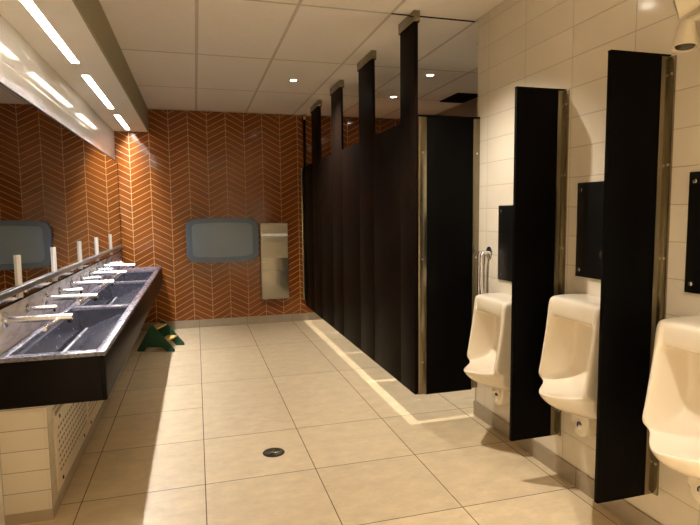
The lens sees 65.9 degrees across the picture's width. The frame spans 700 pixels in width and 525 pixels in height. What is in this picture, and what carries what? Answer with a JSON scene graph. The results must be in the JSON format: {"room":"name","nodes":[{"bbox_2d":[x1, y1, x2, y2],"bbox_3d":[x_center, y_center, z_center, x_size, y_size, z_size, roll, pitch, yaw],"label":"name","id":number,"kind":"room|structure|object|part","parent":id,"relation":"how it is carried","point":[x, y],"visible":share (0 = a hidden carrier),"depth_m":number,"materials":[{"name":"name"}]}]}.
{"room":"public restroom","nodes":[
{"label":"public restroom","id":0,"kind":"room"},
{"bbox_2d":[0,400,104,514],"bbox_3d":[-2.101,0.733,4.581,0.200,0.515,4.335,-2,5,-16],"label":"wall","id":1,"kind":"structure","parent":0,"point":[23,459],"depth_m":2.51,"materials":[{"name":"beige tile"}]},
{"bbox_2d":[52,402,87,491],"bbox_3d":[-1.532,0.888,2.980,0.012,0.415,0.740,-2,5,-16],"label":"access panel","id":2,"kind":"object","parent":1,"relation":"attached to","point":[70,432],"visible":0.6,"depth_m":2.84,"materials":[{"name":"beige metal"}]},
{"bbox_2d":[4,330,140,524],"bbox_3d":[-2.096,1.012,4.606,0.202,0.055,4.337,-2,5,-16],"label":"baseboard","id":3,"kind":"structure","parent":1,"relation":"attached to","point":[47,514],"depth_m":2.67,"materials":[{"name":"beige tile"}]},
{"bbox_2d":[86,400,103,431],"bbox_3d":[-1.749,0.821,3.739,0.012,0.415,0.815,-2,5,-16],"label":"access panel","id":4,"kind":"object","parent":1,"relation":"attached to","point":[92,407],"visible":0.26,"depth_m":3.50,"materials":[{"name":"beige metal"}]},
{"bbox_2d":[0,14,114,524],"bbox_3d":[-1.439,-0.050,1.552,0.120,2.710,10.370,-2,5,-16],"label":"wall","id":5,"kind":"structure","parent":0,"point":[23,70],"depth_m":3.44,"materials":[{"name":"white paint"}]},
{"bbox_2d":[0,252,121,354],"bbox_3d":[-2.189,0.145,4.483,0.014,0.206,4.370,-2,5,-16],"label":"backsplash","id":6,"kind":"structure","parent":5,"relation":"attached to","point":[9,336],"depth_m":3.10,"materials":[{"name":"grey stone"}]},
{"bbox_2d":[0,82,122,309],"bbox_3d":[-2.030,-0.444,3.895,0.044,1.066,5.450,-2,5,-16],"label":"wall mirror","id":7,"kind":"object","parent":5,"relation":"attached to","point":[60,218],"visible":1,"depth_m":3.31,"materials":[{"name":"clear mirror"}]},
{"bbox_3d":[-1.682,0.070,2.740,0.032,0.216,0.032,-2,5,-16],"label":"post","id":8,"kind":"part","parent":7,"relation":"part of","materials":[{"name":"silver metal"}]},
{"bbox_3d":[-1.880,0.010,3.430,0.032,0.216,0.032,-2,5,-16],"label":"post","id":9,"kind":"part","parent":7,"relation":"part of","materials":[{"name":"silver metal"}]},
{"bbox_3d":[-2.009,0.029,3.932,0.016,0.030,5.430,-2,5,-16],"label":"rail","id":10,"kind":"part","parent":7,"relation":"part of","materials":[{"name":"silver metal"}]},
{"bbox_3d":[-2.099,-0.058,4.196,0.032,0.216,0.032,-2,5,-16],"label":"post","id":11,"kind":"part","parent":7,"relation":"part of","materials":[{"name":"silver metal"}]},
{"bbox_3d":[-2.304,-0.121,4.915,0.032,0.216,0.032,-2,5,-16],"label":"post","id":12,"kind":"part","parent":7,"relation":"part of","materials":[{"name":"silver metal"}]},
{"bbox_3d":[-2.532,-0.191,5.710,0.032,0.216,0.032,-2,5,-16],"label":"post","id":13,"kind":"part","parent":7,"relation":"part of","materials":[{"name":"silver metal"}]},
{"bbox_2d":[0,252,161,409],"bbox_3d":[-1.969,0.253,4.556,0.470,0.440,4.370,-2,5,-16],"label":"vanity","id":14,"kind":"object","parent":5,"relation":"attached to","point":[82,359],"visible":0.91,"depth_m":2.86,"materials":[{"name":"grey stone"}]},
{"bbox_2d":[1,311,73,330],"bbox_3d":[-1.470,0.273,2.526,0.295,0.080,0.420,-2,5,-16],"label":"faucet","id":15,"kind":"object","parent":14,"relation":"attached to","point":[6,320],"visible":1,"depth_m":2.56,"materials":[{"name":"silver metal"}]},
{"bbox_3d":[-1.484,0.268,2.584,0.289,0.034,0.034,-2,5,-16],"label":"spout","id":16,"kind":"part","parent":15,"relation":"part of","materials":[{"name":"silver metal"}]},
{"bbox_3d":[-1.386,0.273,2.550,0.019,0.019,0.420,-2,5,-16],"label":"cross arm","id":17,"kind":"part","parent":15,"relation":"part of","materials":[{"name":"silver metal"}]},
{"bbox_2d":[25,303,56,313],"bbox_3d":[-1.655,0.244,2.902,0.146,0.056,0.056,-2,5,-16],"label":"soap dispenser","id":18,"kind":"object","parent":14,"relation":"attached to","point":[28,308],"visible":1,"depth_m":2.89,"materials":[{"name":"silver metal"}]},
{"bbox_3d":[-1.652,0.244,2.903,0.140,0.023,0.023,-2,5,-16],"label":"spout","id":19,"kind":"part","parent":18,"relation":"part of","materials":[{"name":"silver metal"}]},
{"bbox_2d":[58,287,82,294],"bbox_3d":[-1.849,0.184,3.579,0.146,0.056,0.056,-2,5,-16],"label":"soap dispenser","id":20,"kind":"object","parent":14,"relation":"attached to","point":[60,290],"visible":0.99,"depth_m":3.57,"materials":[{"name":"silver metal"}]},
{"bbox_3d":[-1.846,0.184,3.580,0.140,0.023,0.023,-2,5,-16],"label":"spout","id":21,"kind":"part","parent":20,"relation":"part of","materials":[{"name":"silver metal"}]},
{"bbox_2d":[43,292,98,304],"bbox_3d":[-1.664,0.214,3.203,0.295,0.080,0.420,-2,5,-16],"label":"faucet","id":22,"kind":"object","parent":14,"relation":"attached to","point":[94,296],"visible":1,"depth_m":3.24,"materials":[{"name":"silver metal"}]},
{"bbox_3d":[-1.678,0.208,3.262,0.289,0.034,0.034,-2,5,-16],"label":"spout","id":23,"kind":"part","parent":22,"relation":"part of","materials":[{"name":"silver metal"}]},
{"bbox_3d":[-1.580,0.213,3.228,0.019,0.019,0.420,-2,5,-16],"label":"cross arm","id":24,"kind":"part","parent":22,"relation":"part of","materials":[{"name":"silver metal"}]},
{"bbox_2d":[0,266,161,362],"bbox_3d":[-1.969,0.249,4.556,0.470,0.020,4.370,-2,5,-16],"label":"countertop","id":25,"kind":"structure","parent":14,"relation":"on","point":[9,356],"depth_m":2.94,"materials":[{"name":"grey stone"}]},
{"bbox_2d":[15,308,126,354],"bbox_3d":[-1.561,0.452,3.152,0.372,0.142,1.290,-2,5,-16],"label":"basin","id":26,"kind":"object","parent":25,"relation":"in","point":[90,328],"depth_m":3.25,"materials":[{"name":"grey stone"}]},
{"bbox_2d":[78,283,144,305],"bbox_3d":[-1.950,0.333,4.511,0.372,0.142,1.365,-2,5,-16],"label":"basin","id":27,"kind":"object","parent":25,"relation":"in","point":[120,293],"depth_m":4.84,"materials":[{"name":"grey stone"}]},
{"bbox_2d":[112,272,152,280],"bbox_3d":[-2.296,0.226,5.720,0.372,0.142,0.980,-2,5,-16],"label":"basin","id":28,"kind":"object","parent":25,"relation":"in","point":[130,276],"depth_m":6.16,"materials":[{"name":"grey stone"}]},
{"bbox_2d":[80,275,100,280],"bbox_3d":[-2.043,0.125,4.256,0.146,0.056,0.056,-2,5,-16],"label":"soap dispenser","id":29,"kind":"object","parent":14,"relation":"attached to","point":[81,277],"visible":0.89,"depth_m":4.25,"materials":[{"name":"silver metal"}]},
{"bbox_3d":[-2.040,0.125,4.257,0.140,0.023,0.023,-2,5,-16],"label":"spout","id":30,"kind":"part","parent":29,"relation":"part of","materials":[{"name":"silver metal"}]},
{"bbox_2d":[69,278,114,288],"bbox_3d":[-1.858,0.154,3.881,0.295,0.080,0.420,-2,5,-16],"label":"faucet","id":31,"kind":"object","parent":14,"relation":"attached to","point":[72,283],"visible":0.99,"depth_m":3.92,"materials":[{"name":"silver metal"}]},
{"bbox_3d":[-1.871,0.149,3.939,0.289,0.034,0.034,-2,5,-16],"label":"spout","id":32,"kind":"part","parent":31,"relation":"part of","materials":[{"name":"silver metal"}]},
{"bbox_2d":[96,267,113,270],"bbox_3d":[-2.236,0.065,4.934,0.146,0.056,0.056,-2,5,-16],"label":"soap dispenser","id":33,"kind":"object","parent":14,"relation":"attached to","point":[97,269],"visible":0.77,"depth_m":4.93,"materials":[{"name":"silver metal"}]},
{"bbox_2d":[88,269,126,276],"bbox_3d":[-2.052,0.094,4.558,0.295,0.080,0.420,-2,5,-16],"label":"faucet","id":34,"kind":"object","parent":14,"relation":"attached to","point":[124,272],"visible":0.97,"depth_m":4.59,"materials":[{"name":"silver metal"}]},
{"bbox_2d":[108,261,123,263],"bbox_3d":[-2.430,0.006,5.611,0.146,0.056,0.056,-2,5,-16],"label":"soap dispenser","id":35,"kind":"object","parent":14,"relation":"attached to","point":[108,261],"visible":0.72,"depth_m":5.60,"materials":[{"name":"silver metal"}]},
{"bbox_3d":[-2.427,0.006,5.612,0.140,0.023,0.023,-2,5,-16],"label":"spout","id":36,"kind":"part","parent":35,"relation":"part of","materials":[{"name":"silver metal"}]},
{"bbox_2d":[102,262,134,268],"bbox_3d":[-2.245,0.035,5.235,0.295,0.080,0.420,-2,5,-16],"label":"faucet","id":37,"kind":"object","parent":14,"relation":"attached to","point":[132,265],"visible":0.93,"depth_m":5.27,"materials":[{"name":"silver metal"}]},
{"bbox_3d":[-2.259,0.030,5.294,0.289,0.034,0.034,-2,5,-16],"label":"spout","id":38,"kind":"part","parent":37,"relation":"part of","materials":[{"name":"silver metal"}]},
{"bbox_2d":[0,0,146,131],"bbox_3d":[-1.212,-1.272,1.509,0.380,0.273,10.370,-2,5,-16],"label":"soffit","id":39,"kind":"structure","parent":0,"point":[64,17],"depth_m":3.34,"materials":[{"name":"paint"}]},
{"bbox_2d":[19,0,79,63],"bbox_3d":[-1.633,-1.305,2.936,0.058,0.094,1.288,-2,5,-16],"label":"strip light","id":40,"kind":"object","parent":39,"relation":"attached to","point":[19,0],"visible":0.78,"depth_m":2.91,"materials":[{"name":"white plastic"}]},
{"bbox_2d":[81,75,114,108],"bbox_3d":[-2.071,-1.439,4.469,0.058,0.094,1.268,-2,5,-16],"label":"strip light","id":41,"kind":"object","parent":39,"relation":"attached to","point":[81,75],"visible":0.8,"depth_m":4.35,"materials":[{"name":"white plastic"}]},
{"bbox_2d":[72,0,148,131],"bbox_3d":[-1.024,-1.279,1.562,0.012,0.273,10.370,-2,5,-16],"label":"trim","id":42,"kind":"structure","parent":39,"relation":"attached to","point":[91,12],"depth_m":3.65,"materials":[{"name":"beige paint"}]},
{"bbox_2d":[114,109,399,330],"bbox_3d":[-0.905,-0.566,7.150,4.390,2.710,0.150,-2,5,-16],"label":"wall","id":43,"kind":"structure","parent":0,"point":[189,165],"depth_m":6.82,"materials":[{"name":"orange tile"}]},
{"bbox_2d":[186,218,258,262],"bbox_3d":[-1.612,-0.284,6.839,0.882,0.562,0.104,-2,5,-16],"label":"station","id":44,"kind":"object","parent":43,"relation":"attached to","point":[208,240],"visible":1,"depth_m":6.79,"materials":[{"name":"grey plastic"}]},
{"bbox_3d":[-1.600,-0.284,6.796,0.740,0.434,0.014,-2,5,-16],"label":"bed panel","id":45,"kind":"part","parent":44,"relation":"part of","materials":[{"name":"grey plastic"}]},
{"bbox_2d":[142,312,321,330],"bbox_3d":[-0.767,0.736,7.220,3.780,0.100,0.010,-2,5,-16],"label":"baseboard","id":46,"kind":"structure","parent":43,"relation":"attached to","point":[300,316],"depth_m":7.02,"materials":[{"name":"beige tile"}]},
{"bbox_2d":[259,223,288,299],"bbox_3d":[-0.985,-0.020,7.038,0.356,0.988,0.112,-2,5,-16],"label":"dispenser","id":47,"kind":"object","parent":43,"relation":"attached to","point":[274,269],"visible":1,"depth_m":7.00,"materials":[{"name":"silver metal"}]},
{"bbox_3d":[-0.972,0.286,7.032,0.336,0.355,0.006,-2,5,-16],"label":"bin door","id":48,"kind":"part","parent":47,"relation":"part of","materials":[{"name":"silver metal"}]},
{"bbox_2d":[99,0,504,118],"bbox_3d":[0.522,-1.522,1.983,4.390,0.100,10.770,-2,5,-16],"label":"ceiling","id":49,"kind":"structure","parent":0,"point":[238,56],"depth_m":4.24,"materials":[{"name":"tile"}]},
{"bbox_2d":[288,79,298,81],"bbox_3d":[-0.544,-1.749,5.186,0.112,0.006,0.112,-2,5,-16],"label":"recessed light","id":50,"kind":"object","parent":49,"relation":"in","point":[289,80],"visible":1,"depth_m":5.19,"materials":[{"name":"white"}]},
{"bbox_2d":[301,114,307,306],"bbox_3d":[-0.595,-0.665,7.101,0.072,2.509,0.090,-2,5,-16],"label":"pilaster","id":51,"kind":"object","parent":49,"relation":"hanging from","point":[303,199],"visible":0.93,"depth_m":7.12,"materials":[{"name":"laminate"}]},
{"bbox_3d":[-0.581,-0.644,7.111,0.022,2.464,0.081,-2,5,-16],"label":"panel","id":52,"kind":"part","parent":51,"relation":"part of","materials":[{"name":"laminate"}]},
{"bbox_2d":[310,100,322,318],"bbox_3d":[-0.385,-0.606,6.423,0.042,2.509,0.446,-2,5,-16],"label":"pilaster","id":53,"kind":"object","parent":49,"relation":"hanging from","point":[315,109],"visible":0.95,"depth_m":6.39,"materials":[{"name":"laminate"}]},
{"bbox_2d":[305,163,314,311],"bbox_3d":[-0.498,-0.313,6.881,0.032,1.845,0.452,-2,5,-16],"label":"door","id":54,"kind":"structure","parent":53,"relation":"attached to","point":[308,169],"depth_m":6.87,"materials":[{"name":"laminate"}]},
{"bbox_2d":[330,80,343,335],"bbox_3d":[-0.120,-0.524,5.494,0.042,2.509,0.406,-2,5,-16],"label":"pilaster","id":55,"kind":"object","parent":49,"relation":"hanging from","point":[336,91],"visible":0.95,"depth_m":5.46,"materials":[{"name":"laminate"}]},
{"bbox_2d":[320,154,333,327],"bbox_3d":[-0.240,-0.234,5.981,0.032,1.845,0.552,-2,5,-16],"label":"door","id":56,"kind":"structure","parent":55,"relation":"attached to","point":[325,163],"depth_m":5.96,"materials":[{"name":"laminate"}]},
{"bbox_2d":[357,50,375,360],"bbox_3d":[0.148,-0.442,4.560,0.042,2.509,0.396,-2,5,-16],"label":"pilaster","id":57,"kind":"object","parent":49,"relation":"hanging from","point":[366,65],"visible":0.95,"depth_m":4.53,"materials":[{"name":"laminate"}]},
{"bbox_2d":[342,142,360,349],"bbox_3d":[0.024,-0.152,5.056,0.032,1.845,0.582,-2,5,-16],"label":"door","id":58,"kind":"structure","parent":57,"relation":"attached to","point":[350,183],"depth_m":5.03,"materials":[{"name":"laminate"}]},
{"bbox_2d":[398,10,419,394],"bbox_3d":[0.401,-0.364,3.675,0.042,2.509,0.278,-2,5,-16],"label":"pilaster","id":59,"kind":"object","parent":49,"relation":"hanging from","point":[408,28],"visible":1,"depth_m":3.64,"materials":[{"name":"laminate"}]},
{"bbox_2d":[373,124,400,382],"bbox_3d":[0.292,-0.070,4.121,0.032,1.845,0.595,-2,5,-16],"label":"door","id":60,"kind":"structure","parent":59,"relation":"attached to","point":[386,144],"depth_m":4.08,"materials":[{"name":"laminate"}]},
{"bbox_2d":[424,73,435,76],"bbox_3d":[0.748,-1.751,5.050,0.112,0.006,0.112,-2,5,-16],"label":"recessed light","id":61,"kind":"object","parent":49,"relation":"in","point":[429,74],"visible":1,"depth_m":5.05,"materials":[{"name":"white"}]},
{"bbox_2d":[440,93,477,102],"bbox_3d":[1.242,-1.846,6.065,0.300,0.012,0.450,-2,5,-16],"label":"ceiling vent","id":62,"kind":"object","parent":49,"relation":"in","point":[458,97],"visible":0.89,"depth_m":6.05,"materials":[{"name":"black metal"}]},
{"bbox_2d":[21,319,627,524],"bbox_3d":[0.553,1.286,2.239,4.390,0.120,10.770,-2,5,-16],"label":"floor","id":63,"kind":"structure","parent":0,"point":[181,437],"depth_m":3.26,"materials":[{"name":"beige tile"}]},
{"bbox_2d":[137,320,184,351],"bbox_3d":[-2.039,0.789,5.827,0.400,0.275,0.300,0,5,3],"label":"step stool","id":64,"kind":"object","parent":63,"relation":"on","point":[158,335],"visible":1,"depth_m":5.69,"materials":[{"name":"green plastic"}]},
{"bbox_3d":[-2.047,0.802,5.688,0.400,0.275,0.020,0,5,3],"label":"panel","id":65,"kind":"part","parent":64,"relation":"part of","materials":[{"name":"green plastic"}]},
{"bbox_3d":[-2.032,0.777,5.967,0.400,0.275,0.020,0,5,3],"label":"panel","id":66,"kind":"part","parent":64,"relation":"part of","materials":[{"name":"green plastic"}]},
{"bbox_2d":[263,448,284,456],"bbox_3d":[-0.460,1.143,3.252,0.132,0.005,0.132,-2,5,-16],"label":"floor drain","id":67,"kind":"object","parent":63,"relation":"on","point":[271,452],"visible":1,"depth_m":3.25,"materials":[{"name":"silver metal"}]},
{"bbox_2d":[436,97,477,116],"bbox_3d":[1.603,-0.476,5.852,0.120,2.710,3.725,-2,5,-16],"label":"wall","id":68,"kind":"structure","parent":0,"point":[469,108],"depth_m":6.33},
{"bbox_2d":[475,0,699,524],"bbox_3d":[1.858,0.004,0.555,0.160,2.710,6.645,-2,5,-16],"label":"wall","id":69,"kind":"structure","parent":0,"point":[557,44],"depth_m":2.71,"materials":[{"name":"beige tile"}]},
{"bbox_2d":[391,13,474,21],"bbox_3d":[0.555,-1.613,3.560,0.598,0.006,0.008,-2,5,-16],"label":"trim","id":70,"kind":"structure","parent":69,"relation":"attached to","point":[391,13],"depth_m":3.56,"materials":[{"name":"black metal"}]},
{"bbox_2d":[418,114,479,394],"bbox_3d":[0.664,-0.037,3.654,0.446,1.871,0.033,-2,5,-16],"label":"panel","id":71,"kind":"object","parent":69,"relation":"attached to","point":[448,146],"visible":0.94,"depth_m":3.64,"materials":[{"name":"black laminate"}]},
{"bbox_3d":[0.654,-0.962,3.570,0.446,0.012,0.032,-2,5,-16],"label":"rail","id":72,"kind":"part","parent":71,"relation":"part of","materials":[{"name":"silver metal"}]},
{"bbox_2d":[477,246,492,294],"bbox_3d":[0.885,0.079,3.582,0.070,0.372,0.109,-2,5,-16],"label":"pipe","id":73,"kind":"object","parent":69,"relation":"attached to","point":[488,252],"visible":0.95,"depth_m":3.56,"materials":[{"name":"silver metal"}]},
{"bbox_2d":[464,293,511,404],"bbox_3d":[0.849,0.545,3.281,0.335,0.673,0.364,-2,5,-16],"label":"urinal","id":74,"kind":"object","parent":69,"relation":"attached to","point":[489,347],"visible":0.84,"depth_m":3.28,"materials":[{"name":"white ceramic"}]},
{"bbox_2d":[498,205,512,281],"bbox_3d":[1.000,-0.111,3.256,0.013,0.468,0.390,-2,5,-16],"label":"flush plate","id":75,"kind":"object","parent":69,"relation":"attached to","point":[505,216],"visible":0.41,"depth_m":3.36,"materials":[{"name":"black metal"}]},
{"bbox_2d":[509,86,569,440],"bbox_3d":[0.981,0.028,2.830,0.290,1.838,0.072,-2,5,-16],"label":"privacy screen","id":76,"kind":"object","parent":69,"relation":"attached to","point":[541,120],"visible":0.94,"depth_m":2.81,"materials":[{"name":"black laminate"}]},
{"bbox_2d":[473,400,661,524],"bbox_3d":[1.791,1.306,0.651,0.010,0.100,6.645,-2,5,-16],"label":"baseboard","id":77,"kind":"structure","parent":69,"relation":"attached to","point":[625,511],"depth_m":2.88,"materials":[{"name":"beige tile"}]},
{"bbox_2d":[539,293,599,437],"bbox_3d":[1.052,0.509,2.559,0.335,0.673,0.364,-2,5,-16],"label":"urinal","id":78,"kind":"object","parent":69,"relation":"attached to","point":[568,368],"visible":0.75,"depth_m":2.61,"materials":[{"name":"white ceramic"}]},
{"bbox_2d":[575,181,603,279],"bbox_3d":[1.200,-0.149,2.543,0.013,0.468,0.390,-2,5,-16],"label":"flush plate","id":79,"kind":"object","parent":69,"relation":"attached to","point":[590,195],"visible":0.48,"depth_m":2.64,"materials":[{"name":"black metal"}]},
{"bbox_2d":[594,49,676,503],"bbox_3d":[1.157,0.086,2.217,0.290,1.838,0.072,-2,5,-16],"label":"privacy screen","id":80,"kind":"object","parent":69,"relation":"attached to","point":[641,86],"visible":0.91,"depth_m":2.20,"materials":[{"name":"black laminate"}]},
{"bbox_2d":[642,316,699,503],"bbox_3d":[1.231,0.560,1.931,0.335,0.673,0.364,-2,5,-16],"label":"urinal","id":81,"kind":"object","parent":69,"relation":"attached to","point":[671,412],"visible":1,"depth_m":2.05,"materials":[{"name":"white ceramic"}]},
{"bbox_2d":[670,0,699,52],"bbox_3d":[1.299,-0.874,1.879,0.148,0.370,0.327,-6,7,-43],"label":"emergency light","id":82,"kind":"object","parent":69,"relation":"attached to","point":[686,39],"visible":1,"depth_m":1.95,"materials":[{"name":"beige plastic"}]},
{"bbox_3d":[1.267,-0.888,1.942,0.028,0.037,0.099,-5,7,-42],"label":"arm","id":83,"kind":"part","parent":82,"relation":"part of","materials":[{"name":"beige plastic"}]},
{"bbox_2d":[684,171,699,293],"bbox_3d":[1.375,-0.101,1.929,0.013,0.468,0.390,-2,5,-16],"label":"flush plate","id":84,"kind":"object","parent":69,"relation":"attached to","point":[692,266],"visible":1,"depth_m":2.09,"materials":[{"name":"black metal"}]}
]}

